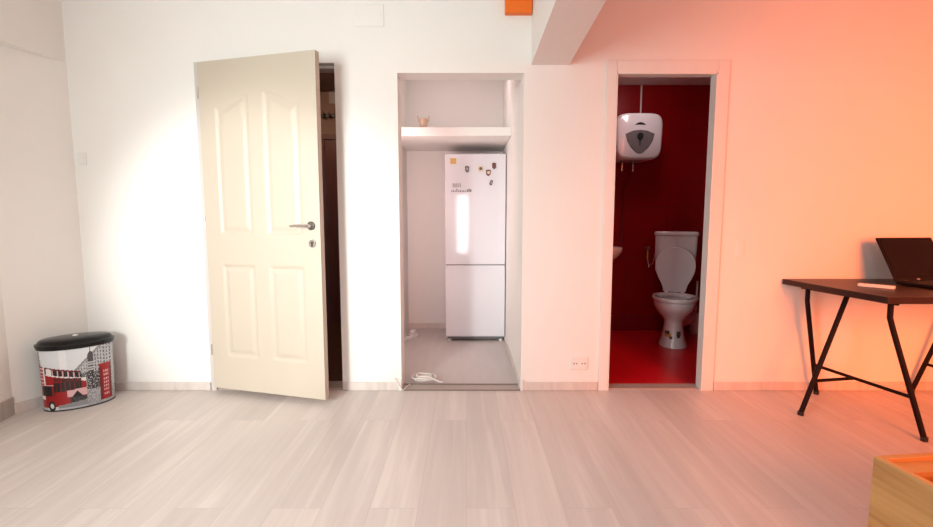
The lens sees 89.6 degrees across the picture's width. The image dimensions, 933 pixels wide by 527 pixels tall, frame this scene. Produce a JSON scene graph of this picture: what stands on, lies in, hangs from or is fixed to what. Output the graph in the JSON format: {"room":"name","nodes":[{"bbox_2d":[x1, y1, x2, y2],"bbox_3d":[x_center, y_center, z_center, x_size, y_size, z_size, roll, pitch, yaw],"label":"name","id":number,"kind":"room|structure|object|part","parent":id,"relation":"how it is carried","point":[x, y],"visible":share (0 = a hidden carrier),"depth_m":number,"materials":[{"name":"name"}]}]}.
{"room":"studio apartment","nodes":[
{"label":"studio apartment","id":0,"kind":"room"},
{"bbox_2d":[0,278,11,401],"bbox_3d":[-2.496,-0.289,1.353,0.120,2.620,2.600,-1,6,-10],"label":"wall","id":1,"kind":"structure","parent":0,"point":[5,381],"depth_m":2.70,"materials":[{"name":"white paint"}]},
{"bbox_2d":[0,397,14,421],"bbox_3d":[-2.432,0.961,1.487,0.010,0.105,2.595,-1,6,-10],"label":"baseboard","id":2,"kind":"structure","parent":1,"relation":"attached to","point":[7,409],"depth_m":2.71,"materials":[{"name":"beige wood"}]},
{"bbox_2d":[0,0,87,403],"bbox_3d":[-2.639,-0.439,2.851,0.120,2.620,0.417,2,6,23],"label":"wall","id":3,"kind":"structure","parent":0,"point":[42,276],"depth_m":2.83,"materials":[{"name":"white paint"}]},
{"bbox_2d":[14,396,43,413],"bbox_3d":[-2.578,0.837,2.953,0.012,0.060,0.417,2,6,23],"label":"baseboard","id":4,"kind":"structure","parent":3,"relation":"attached to","point":[36,402],"depth_m":2.82,"materials":[{"name":"beige wood"}]},
{"bbox_2d":[0,0,64,61],"bbox_3d":[-3.120,-1.349,1.331,0.895,0.505,3.293,1,6,6],"label":"beam","id":5,"kind":"structure","parent":3,"relation":"attached to","point":[29,26],"depth_m":2.74,"materials":[{"name":"white paint"}]},
{"bbox_2d":[319,73,334,91],"bbox_3d":[-1.500,-1.719,3.949,1.600,0.050,1.940,0,6,0],"label":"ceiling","id":6,"kind":"structure","parent":0,"point":[327,80],"depth_m":4.56,"materials":[{"name":"brown wood"}]},
{"bbox_2d":[320,92,335,133],"bbox_3d":[-1.500,-0.626,5.073,1.600,2.550,0.080,0,6,0],"label":"wall","id":7,"kind":"structure","parent":0,"point":[328,126],"depth_m":4.94,"materials":[{"name":"brown wood"}]},
{"bbox_2d":[321,111,335,118],"bbox_3d":[-1.424,-1.544,4.900,0.200,0.067,0.082,0,6,0],"label":"coat hooks","id":8,"kind":"object","parent":7,"relation":"attached to","point":[323,115],"visible":0.77,"depth_m":4.91,"materials":[{"name":"black plastic"}]},
{"bbox_3d":[-1.424,-1.549,4.930,0.200,0.040,0.020,0,6,0],"label":"rail","id":9,"kind":"part","parent":8,"relation":"part of","materials":[{"name":"black plastic"}]},
{"bbox_2d":[321,134,340,322],"bbox_3d":[-1.500,-0.352,5.035,1.600,2.013,0.050,0,6,0],"label":"door","id":10,"kind":"structure","parent":7,"relation":"attached to","point":[328,141],"depth_m":5.02,"materials":[{"name":"brown wood"}]},
{"bbox_2d":[329,92,334,103],"bbox_3d":[-1.375,-1.746,4.911,0.120,0.150,0.020,0,6,0],"label":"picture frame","id":11,"kind":"object","parent":7,"relation":"attached to","point":[331,94],"visible":0.29,"depth_m":4.90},
{"bbox_2d":[399,78,408,383],"bbox_3d":[-0.557,-0.547,3.930,0.246,2.620,1.670,0,6,0],"label":"wall","id":12,"kind":"structure","parent":0,"point":[402,83],"depth_m":4.48,"materials":[{"name":"white paint"}]},
{"bbox_2d":[406,80,502,322],"bbox_3d":[-0.119,-0.634,4.801,1.123,2.620,0.080,0,6,0],"label":"wall","id":13,"kind":"structure","parent":0,"point":[447,103],"depth_m":4.74,"materials":[{"name":"white paint"}]},
{"bbox_2d":[409,323,445,328],"bbox_3d":[-0.119,0.647,4.883,0.963,0.055,0.012,0,6,0],"label":"baseboard","id":14,"kind":"structure","parent":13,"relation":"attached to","point":[411,325],"depth_m":4.88,"materials":[{"name":"white wood"}]},
{"bbox_2d":[401,127,510,150],"bbox_3d":[-0.119,-1.116,4.260,0.963,0.070,0.900,0,6,0],"label":"shelf","id":15,"kind":"object","parent":13,"relation":"attached to","point":[413,138],"depth_m":3.95,"materials":[{"name":"white paint"}]},
{"bbox_2d":[417,116,428,126],"bbox_3d":[-0.357,-1.171,3.903,0.074,0.110,0.072,5,8,44],"label":"glass","id":16,"kind":"object","parent":15,"relation":"on","point":[423,122],"visible":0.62,"depth_m":3.88,"materials":[{"name":"orange glass"}]},
{"bbox_3d":[-0.357,-1.158,3.904,0.072,0.085,0.072,0,6,0],"label":"glass","id":17,"kind":"part","parent":16,"relation":"part of","materials":[{"name":"orange glass"}]},
{"bbox_2d":[404,329,516,382],"bbox_3d":[-0.119,0.778,4.103,1.123,0.050,1.750,0,6,0],"label":"floor","id":18,"kind":"structure","parent":0,"point":[454,360],"depth_m":3.82,"materials":[{"name":"grey tile"}]},
{"bbox_2d":[404,329,417,341],"bbox_3d":[-0.535,0.675,4.497,0.106,0.075,0.380,2,6,16],"label":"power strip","id":19,"kind":"object","parent":18,"relation":"on","point":[413,334],"visible":0.88,"depth_m":4.47,"materials":[{"name":"white plastic"}]},
{"bbox_3d":[-0.551,0.699,4.443,0.056,0.038,0.260,3,6,28],"label":"casing","id":20,"kind":"part","parent":19,"relation":"part of","materials":[{"name":"white plastic"}]},
{"bbox_2d":[411,372,442,382],"bbox_3d":[-0.274,0.797,3.307,0.225,0.050,0.135,0,6,0],"label":"cable coil","id":21,"kind":"object","parent":18,"relation":"on","point":[428,376],"visible":1,"depth_m":3.27,"materials":[{"name":"white plastic"}]},
{"bbox_2d":[445,154,505,340],"bbox_3d":[0.081,-0.154,4.537,0.549,1.718,0.501,0,6,0],"label":"refrigerator","id":22,"kind":"object","parent":18,"relation":"on","point":[475,209],"visible":1,"depth_m":4.29,"materials":[{"name":"white metal"}]},
{"bbox_2d":[450,158,455,163],"bbox_3d":[-0.118,-0.917,4.208,0.054,0.051,0.002,0,6,0],"label":"sticker","id":23,"kind":"object","parent":22,"relation":"attached to","point":[452,160],"visible":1,"depth_m":4.21,"materials":[{"name":"orange paper"}]},
{"bbox_3d":[0.081,0.347,4.361,0.549,0.666,0.050,0,6,0],"label":"door","id":24,"kind":"part","parent":22,"relation":"part of","materials":[{"name":"white metal"}]},
{"bbox_3d":[0.081,0.690,4.415,0.519,0.027,0.030,0,6,0],"label":"kick plate","id":25,"kind":"part","parent":22,"relation":"part of","materials":[{"name":"grey rubber"}]},
{"bbox_3d":[0.081,-0.489,4.277,0.549,0.998,0.050,0,6,0],"label":"door","id":26,"kind":"part","parent":22,"relation":"part of","materials":[{"name":"white metal"}]},
{"bbox_2d":[399,77,522,79],"bbox_3d":[-0.036,-1.488,3.037,0.797,0.568,0.080,0,6,0],"label":"ceiling","id":27,"kind":"structure","parent":0,"point":[401,78],"depth_m":3.06,"materials":[{"name":"white paint"}]},
{"bbox_2d":[0,323,932,526],"bbox_3d":[0.075,0.984,2.043,7.350,0.050,6.270,0,6,0],"label":"floor","id":28,"kind":"structure","parent":0,"point":[612,457],"depth_m":2.29,"materials":[{"name":"laminate"}]},
{"bbox_2d":[33,331,115,411],"bbox_3d":[-2.404,0.654,2.909,0.391,0.434,0.265,-4,7,-36],"label":"waste bin","id":29,"kind":"object","parent":28,"relation":"on","point":[76,370],"visible":1,"depth_m":2.82,"materials":[{"name":"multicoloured plastic"}]},
{"bbox_3d":[-2.404,0.470,2.891,0.384,0.059,0.254,-4,7,-36],"label":"bin lid","id":30,"kind":"part","parent":29,"relation":"part of","materials":[{"name":"black plastic"}]},
{"bbox_2d":[652,231,698,348],"bbox_3d":[1.899,0.222,4.276,0.395,1.022,0.707,2,6,22],"label":"toilet","id":31,"kind":"object","parent":28,"relation":"on","point":[675,251],"visible":1,"depth_m":4.36,"materials":[{"name":"white ceramic"}]},
{"bbox_3d":[1.851,0.532,4.197,0.361,0.420,0.436,2,6,22],"label":"bowl","id":32,"kind":"part","parent":31,"relation":"part of","materials":[{"name":"white ceramic"}]},
{"bbox_3d":[1.954,0.055,4.403,0.346,0.420,0.077,2,6,22],"label":"seat lid","id":33,"kind":"part","parent":31,"relation":"part of","materials":[{"name":"white plastic"}]},
{"bbox_3d":[1.849,0.304,4.168,0.386,0.034,0.454,2,6,22],"label":"seat","id":34,"kind":"part","parent":31,"relation":"part of","materials":[{"name":"white plastic"}]},
{"bbox_3d":[2.000,-0.288,4.481,0.390,0.037,0.160,2,6,22],"label":"cistern lid","id":35,"kind":"part","parent":31,"relation":"part of","materials":[{"name":"white ceramic"}]},
{"bbox_2d":[689,281,698,334],"bbox_3d":[2.260,0.434,4.626,0.100,0.530,0.100,0,6,0],"label":"toilet brush","id":36,"kind":"object","parent":28,"relation":"on","point":[693,330],"visible":0.73,"depth_m":4.60,"materials":[{"name":"white plastic"}]},
{"bbox_3d":[2.260,0.424,4.625,0.025,0.510,0.025,0,6,0],"label":"brush handle","id":37,"kind":"part","parent":36,"relation":"part of","materials":[{"name":"white plastic"}]},
{"bbox_2d":[782,279,932,441],"bbox_3d":[2.725,0.510,2.741,1.569,0.753,0.723,0,6,0],"label":"desk","id":38,"kind":"object","parent":28,"relation":"on","point":[903,294],"visible":1,"depth_m":2.73,"materials":[{"name":"brown wood"}]},
{"bbox_3d":[2.225,0.501,3.025,0.161,0.700,0.027,-2,6,-15],"label":"leg","id":39,"kind":"part","parent":38,"relation":"part of","materials":[{"name":"black metal"}]},
{"bbox_3d":[2.091,0.528,2.748,0.301,0.707,0.027,-1,6,-13],"label":"leg","id":40,"kind":"part","parent":38,"relation":"part of","materials":[{"name":"black metal"}]},
{"bbox_2d":[857,283,895,288],"bbox_3d":[2.339,0.128,2.683,0.038,0.019,0.162,-5,7,-39],"label":"remote control","id":41,"kind":"object","parent":38,"relation":"on","point":[859,284],"visible":1,"depth_m":2.67,"materials":[{"name":"white plastic"}]},
{"bbox_2d":[875,237,932,288],"bbox_3d":[2.765,-0.009,2.770,0.400,0.269,0.391,-1,6,-8],"label":"laptop","id":42,"kind":"object","parent":38,"relation":"on","point":[909,261],"visible":1,"depth_m":2.88,"materials":[{"name":"black plastic"}]},
{"bbox_3d":[2.308,0.558,2.461,0.200,0.701,0.029,6,8,44],"label":"leg","id":43,"kind":"part","parent":38,"relation":"part of","materials":[{"name":"black metal"}]},
{"bbox_3d":[3.030,0.500,3.043,0.203,0.701,0.029,3,6,24],"label":"leg","id":44,"kind":"part","parent":38,"relation":"part of","materials":[{"name":"black metal"}]},
{"bbox_2d":[868,452,932,526],"bbox_3d":[1.819,0.870,1.117,0.800,0.360,1.050,-1,6,-6],"label":"wooden box","id":45,"kind":"object","parent":28,"relation":"on","point":[901,495],"visible":1,"depth_m":1.51,"materials":[{"name":"brown wood"}]},
{"bbox_2d":[61,0,932,389],"bbox_3d":[0.498,-0.460,3.059,6.503,2.620,0.080,0,6,0],"label":"wall","id":46,"kind":"structure","parent":0,"point":[829,140],"depth_m":3.00,"materials":[{"name":"white paint"}]},
{"bbox_2d":[77,153,86,164],"bbox_3d":[-2.450,-0.666,2.994,0.055,0.080,0.009,0,6,0],"label":"light switch","id":47,"kind":"object","parent":46,"relation":"attached to","point":[82,159],"visible":1,"depth_m":2.99,"materials":[{"name":"white plastic"}]},
{"bbox_2d":[115,382,210,390],"bbox_3d":[-2.106,0.820,3.140,0.795,0.058,0.014,0,6,0],"label":"baseboard","id":48,"kind":"structure","parent":46,"relation":"attached to","point":[119,386],"depth_m":3.13,"materials":[{"name":"beige wood"}]},
{"bbox_2d":[197,50,328,399],"bbox_3d":[-1.267,-0.200,2.869,0.831,2.060,0.107,2,6,15],"label":"door","id":49,"kind":"structure","parent":46,"relation":"in","point":[260,116],"depth_m":2.87,"materials":[{"name":"beige paint"}]},
{"bbox_3d":[-0.976,-0.221,2.763,0.119,0.022,0.061,2,6,15],"label":"handle lever","id":50,"kind":"part","parent":49,"relation":"part of","materials":[{"name":"silver metal"}]},
{"bbox_3d":[-0.920,-0.223,2.781,0.052,0.052,0.009,2,6,15],"label":"handle","id":51,"kind":"part","parent":49,"relation":"part of","materials":[{"name":"silver metal"}]},
{"bbox_2d":[193,62,333,389],"bbox_3d":[-1.255,-0.226,3.108,0.895,2.145,0.150,0,6,0],"label":"trim","id":52,"kind":"structure","parent":46,"relation":"attached to","point":[323,67],"depth_m":3.02,"materials":[{"name":"paint"}]},
{"bbox_2d":[218,381,342,389],"bbox_3d":[-1.248,0.835,3.219,0.840,0.012,0.140,0,6,0],"label":"trim","id":53,"kind":"structure","parent":46,"relation":"attached to","point":[333,385],"depth_m":3.18,"materials":[{"name":"beige wood"}]},
{"bbox_2d":[343,382,398,390],"bbox_3d":[-0.637,0.820,3.140,0.377,0.058,0.014,0,6,0],"label":"baseboard","id":54,"kind":"structure","parent":46,"relation":"attached to","point":[347,386],"depth_m":3.13,"materials":[{"name":"beige wood"}]},
{"bbox_2d":[399,379,401,390],"bbox_3d":[-0.442,0.811,3.136,0.020,0.075,0.020,0,6,0],"label":"trim","id":55,"kind":"structure","parent":46,"relation":"attached to","point":[400,380],"depth_m":3.13,"materials":[{"name":"white plastic"}]},
{"bbox_2d":[402,383,519,390],"bbox_3d":[-0.036,0.838,3.187,0.797,0.012,0.108,0,6,0],"label":"threshold","id":56,"kind":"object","parent":46,"relation":"attached to","point":[414,386],"depth_m":3.18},
{"bbox_2d":[505,0,532,15],"bbox_3d":[0.319,-1.644,2.876,0.166,0.226,0.050,0,6,0],"label":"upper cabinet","id":57,"kind":"object","parent":46,"relation":"attached to","point":[512,7],"visible":1,"depth_m":2.86,"materials":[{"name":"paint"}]},
{"bbox_2d":[520,379,522,390],"bbox_3d":[0.369,0.811,3.136,0.020,0.075,0.020,0,6,0],"label":"trim","id":58,"kind":"structure","parent":46,"relation":"attached to","point":[521,380],"depth_m":3.13,"materials":[{"name":"white plastic"}]},
{"bbox_2d":[523,382,597,390],"bbox_3d":[0.627,0.820,3.140,0.498,0.058,0.014,0,6,0],"label":"baseboard","id":59,"kind":"structure","parent":46,"relation":"attached to","point":[527,386],"depth_m":3.13,"materials":[{"name":"beige wood"}]},
{"bbox_2d":[531,0,605,64],"bbox_3d":[0.506,-1.386,1.767,0.236,0.520,2.311,0,6,1],"label":"beam","id":60,"kind":"structure","parent":46,"relation":"attached to","point":[559,27],"depth_m":2.44,"materials":[{"name":"white paint"}]},
{"bbox_2d":[571,357,587,369],"bbox_3d":[0.750,0.664,3.125,0.112,0.088,0.014,0,6,0],"label":"power outlet","id":61,"kind":"object","parent":46,"relation":"attached to","point":[577,363],"visible":1,"depth_m":3.12,"materials":[{"name":"white plastic"}]},
{"bbox_2d":[572,360,578,366],"bbox_3d":[0.723,0.664,3.121,0.042,0.042,0.004,0,6,0],"label":"socket","id":62,"kind":"object","parent":61,"relation":"attached to","point":[575,363],"depth_m":3.12,"materials":[{"name":"white plastic"}]},
{"bbox_2d":[580,360,586,366],"bbox_3d":[0.777,0.664,3.121,0.042,0.042,0.004,0,6,0],"label":"socket","id":63,"kind":"object","parent":61,"relation":"attached to","point":[583,363],"depth_m":3.12,"materials":[{"name":"white plastic"}]},
{"bbox_2d":[608,384,698,388],"bbox_3d":[1.257,0.838,3.204,0.632,0.008,0.090,0,6,0],"label":"threshold","id":64,"kind":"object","parent":46,"relation":"attached to","point":[611,386],"depth_m":3.19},
{"bbox_2d":[598,60,730,390],"bbox_3d":[1.262,-0.210,3.037,0.766,2.127,0.014,0,6,0],"label":"trim","id":65,"kind":"structure","parent":46,"relation":"attached to","point":[722,67],"depth_m":3.00,"materials":[{"name":"white wood"}]},
{"bbox_2d":[713,382,932,390],"bbox_3d":[2.699,0.820,3.140,2.102,0.058,0.014,0,6,0],"label":"baseboard","id":66,"kind":"structure","parent":46,"relation":"attached to","point":[717,386],"depth_m":3.13,"materials":[{"name":"beige wood"}]},
{"bbox_2d":[503,78,522,375],"bbox_3d":[0.403,-0.547,3.930,0.080,2.620,1.670,0,6,0],"label":"wall","id":67,"kind":"structure","parent":0,"point":[512,89],"depth_m":3.63,"materials":[{"name":"white paint"}]},
{"bbox_2d":[504,336,519,387],"bbox_3d":[0.358,0.736,4.022,0.010,0.050,1.718,0,6,0],"label":"baseboard","id":68,"kind":"structure","parent":67,"relation":"attached to","point":[505,339],"depth_m":3.61,"materials":[{"name":"beige wood"}]},
{"bbox_2d":[611,85,709,314],"bbox_3d":[1.610,-0.591,4.725,1.780,2.550,0.080,0,6,0],"label":"wall","id":69,"kind":"structure","parent":0,"point":[666,192],"depth_m":4.67,"materials":[{"name":"red tile"}]},
{"bbox_2d":[612,246,622,260],"bbox_3d":[1.258,-0.149,4.500,0.410,0.282,0.455,0,6,0],"label":"washbasin","id":70,"kind":"object","parent":69,"relation":"attached to","point":[617,251],"visible":0.16,"depth_m":4.33,"materials":[{"name":"white ceramic"}]},
{"bbox_2d":[615,113,662,244],"bbox_3d":[1.589,-0.785,4.492,0.434,1.226,0.330,0,6,0],"label":"water heater","id":71,"kind":"object","parent":69,"relation":"attached to","point":[638,135],"visible":0.87,"depth_m":4.31,"materials":[{"name":"white plastic"}]},
{"bbox_3d":[1.589,-1.183,4.457,0.434,0.426,0.305,0,6,0],"label":"casing","id":72,"kind":"part","parent":71,"relation":"part of","materials":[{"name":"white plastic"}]},
{"bbox_2d":[640,85,641,112],"bbox_3d":[1.700,-1.552,4.580,0.015,0.369,0.015,-2,6,-22],"label":"pipe","id":73,"kind":"object","parent":69,"relation":"attached to","point":[641,85],"visible":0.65,"depth_m":4.57,"materials":[{"name":"white plastic"}]},
{"bbox_2d":[610,315,689,329],"bbox_3d":[1.610,0.604,4.797,1.620,0.157,0.014,0,6,0],"label":"baseboard","id":74,"kind":"structure","parent":69,"relation":"attached to","point":[618,322],"depth_m":4.79,"materials":[{"name":"red tile"}]},
{"bbox_2d":[645,246,654,266],"bbox_3d":[1.812,-0.067,4.675,0.062,0.214,0.128,-3,7,-29],"label":"angle valve","id":75,"kind":"object","parent":69,"relation":"attached to","point":[647,248],"visible":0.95,"depth_m":4.67,"materials":[{"name":"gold metal"}]},
{"bbox_2d":[618,77,710,84],"bbox_3d":[1.610,-1.721,3.813,1.780,0.120,1.670,0,6,0],"label":"ceiling","id":76,"kind":"structure","parent":0,"point":[621,80],"depth_m":4.44,"materials":[{"name":"white paint"}]}
]}

